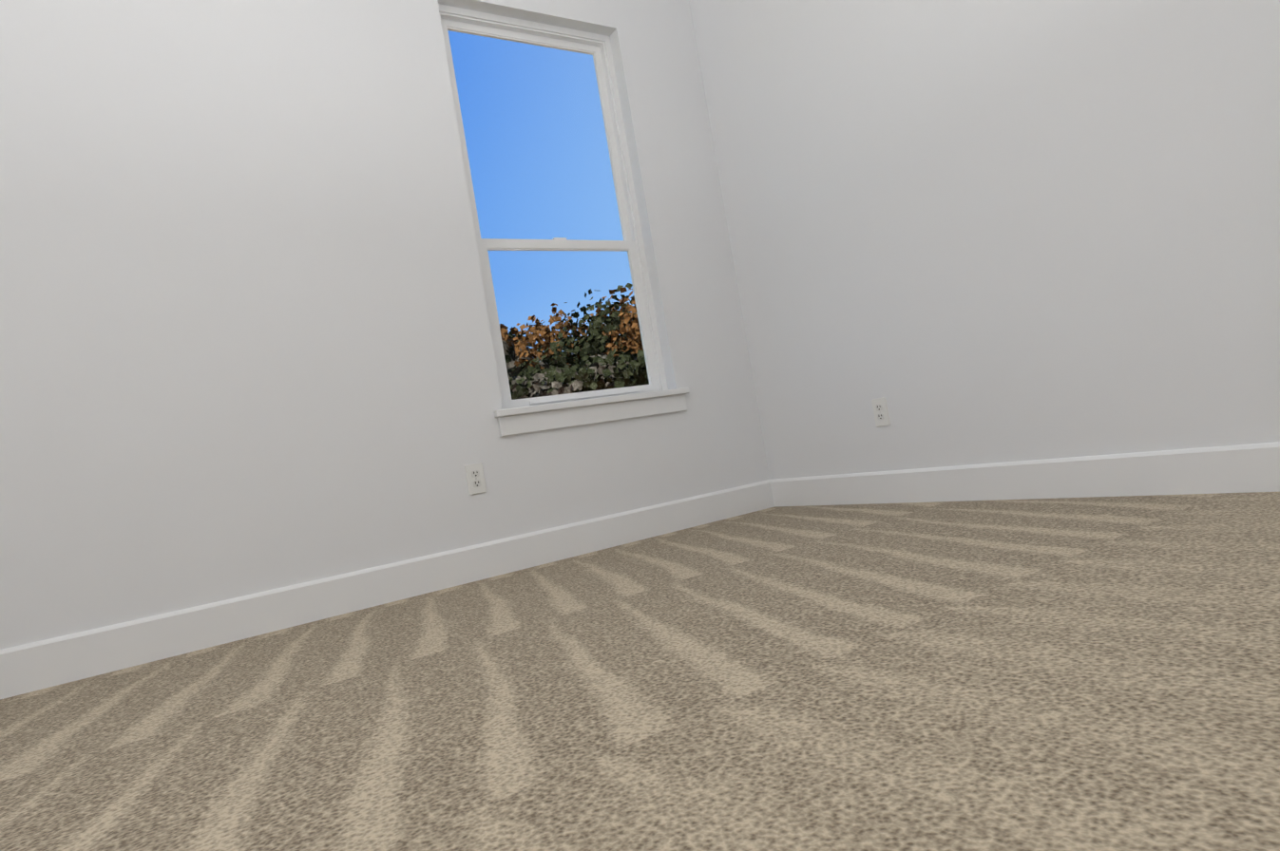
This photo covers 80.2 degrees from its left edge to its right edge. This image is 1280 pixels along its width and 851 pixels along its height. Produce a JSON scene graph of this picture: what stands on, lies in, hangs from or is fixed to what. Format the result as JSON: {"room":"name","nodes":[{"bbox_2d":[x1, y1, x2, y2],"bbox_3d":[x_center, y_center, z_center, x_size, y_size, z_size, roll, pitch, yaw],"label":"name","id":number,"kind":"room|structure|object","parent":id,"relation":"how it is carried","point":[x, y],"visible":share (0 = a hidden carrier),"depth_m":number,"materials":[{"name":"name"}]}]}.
{"room":"empty bedroom","nodes":[
{"label":"empty bedroom","id":0,"kind":"room"},
{"bbox_2d":[0,0,769,649],"bbox_3d":[-1.504,-0.595,2.609,4.960,2.860,0.150,-8,-2,-33],"label":"wall","id":1,"kind":"structure","parent":0,"point":[245,342],"depth_m":2.66,"materials":[{"name":"paint"}]},
{"bbox_2d":[0,479,774,699],"bbox_3d":[-1.257,0.622,2.509,4.660,0.135,0.016,-8,-2,-33],"label":"baseboard","id":2,"kind":"structure","parent":1,"relation":"attached to","point":[45,664],"depth_m":2.63,"materials":[{"name":"paint"}]},
{"bbox_2d":[464,462,486,495],"bbox_3d":[-0.641,0.208,2.966,0.072,0.118,0.010,-8,-2,-33],"label":"electrical outlet","id":3,"kind":"object","parent":1,"relation":"attached to","point":[475,479],"visible":1,"depth_m":2.96,"materials":[{"name":"white plastic"}]},
{"bbox_2d":[438,3,668,409],"bbox_3d":[-0.387,-0.944,3.418,0.877,1.765,0.076,-8,-2,-33],"label":"window","id":4,"kind":"structure","parent":1,"relation":"in","point":[597,47],"depth_m":3.50,"materials":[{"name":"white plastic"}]},
{"bbox_2d":[493,387,688,418],"bbox_3d":[-0.197,-0.101,3.321,0.967,0.028,0.106,-8,-2,-33],"label":"window sill","id":5,"kind":"structure","parent":1,"relation":"attached to","point":[577,404],"depth_m":3.24,"materials":[{"name":"paint"}]},
{"bbox_2d":[497,394,687,437],"bbox_3d":[-0.175,-0.052,3.299,0.937,0.078,0.016,-8,-2,-33],"label":"apron","id":6,"kind":"object","parent":1,"relation":"attached to","point":[522,424],"visible":1,"depth_m":3.26,"materials":[{"name":"paint"}]},
{"bbox_2d":[0,492,1279,850],"bbox_3d":[-0.090,0.514,0.738,4.960,0.120,4.556,-8,-2,-33],"label":"floor","id":7,"kind":"structure","parent":0,"point":[1060,675],"depth_m":1.22,"materials":[{"name":"carpet"}]},
{"bbox_2d":[688,0,1279,479],"bbox_3d":[1.590,-1.115,2.223,0.150,2.860,3.952,-8,-2,-33],"label":"wall","id":8,"kind":"structure","parent":0,"point":[970,232],"depth_m":2.67,"materials":[{"name":"paint"}]},
{"bbox_2d":[871,397,890,426],"bbox_3d":[1.008,-0.056,3.185,0.010,0.118,0.072,-8,-2,-33],"label":"electrical outlet","id":9,"kind":"object","parent":8,"relation":"attached to","point":[880,411],"visible":1,"depth_m":3.18,"materials":[{"name":"white plastic"}]},
{"bbox_2d":[769,441,1279,506],"bbox_3d":[1.724,0.121,2.147,0.016,0.135,3.952,-8,-2,-33],"label":"baseboard","id":10,"kind":"structure","parent":8,"relation":"attached to","point":[1247,468],"depth_m":2.58,"materials":[{"name":"paint"}]},
{"bbox_3d":[-57.746,7.837,120.813,500.000,11.048,340.000,-8,-2,-33],"label":"ground","id":11,"kind":"structure","parent":0,"visible":0},
{"bbox_2d":[499,283,649,400],"bbox_3d":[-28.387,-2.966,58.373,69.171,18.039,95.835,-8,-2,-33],"label":"hedge","id":12,"kind":"object","parent":11,"relation":"on","point":[542,382],"depth_m":40.69,"materials":[{"name":"green plant"}]}
]}

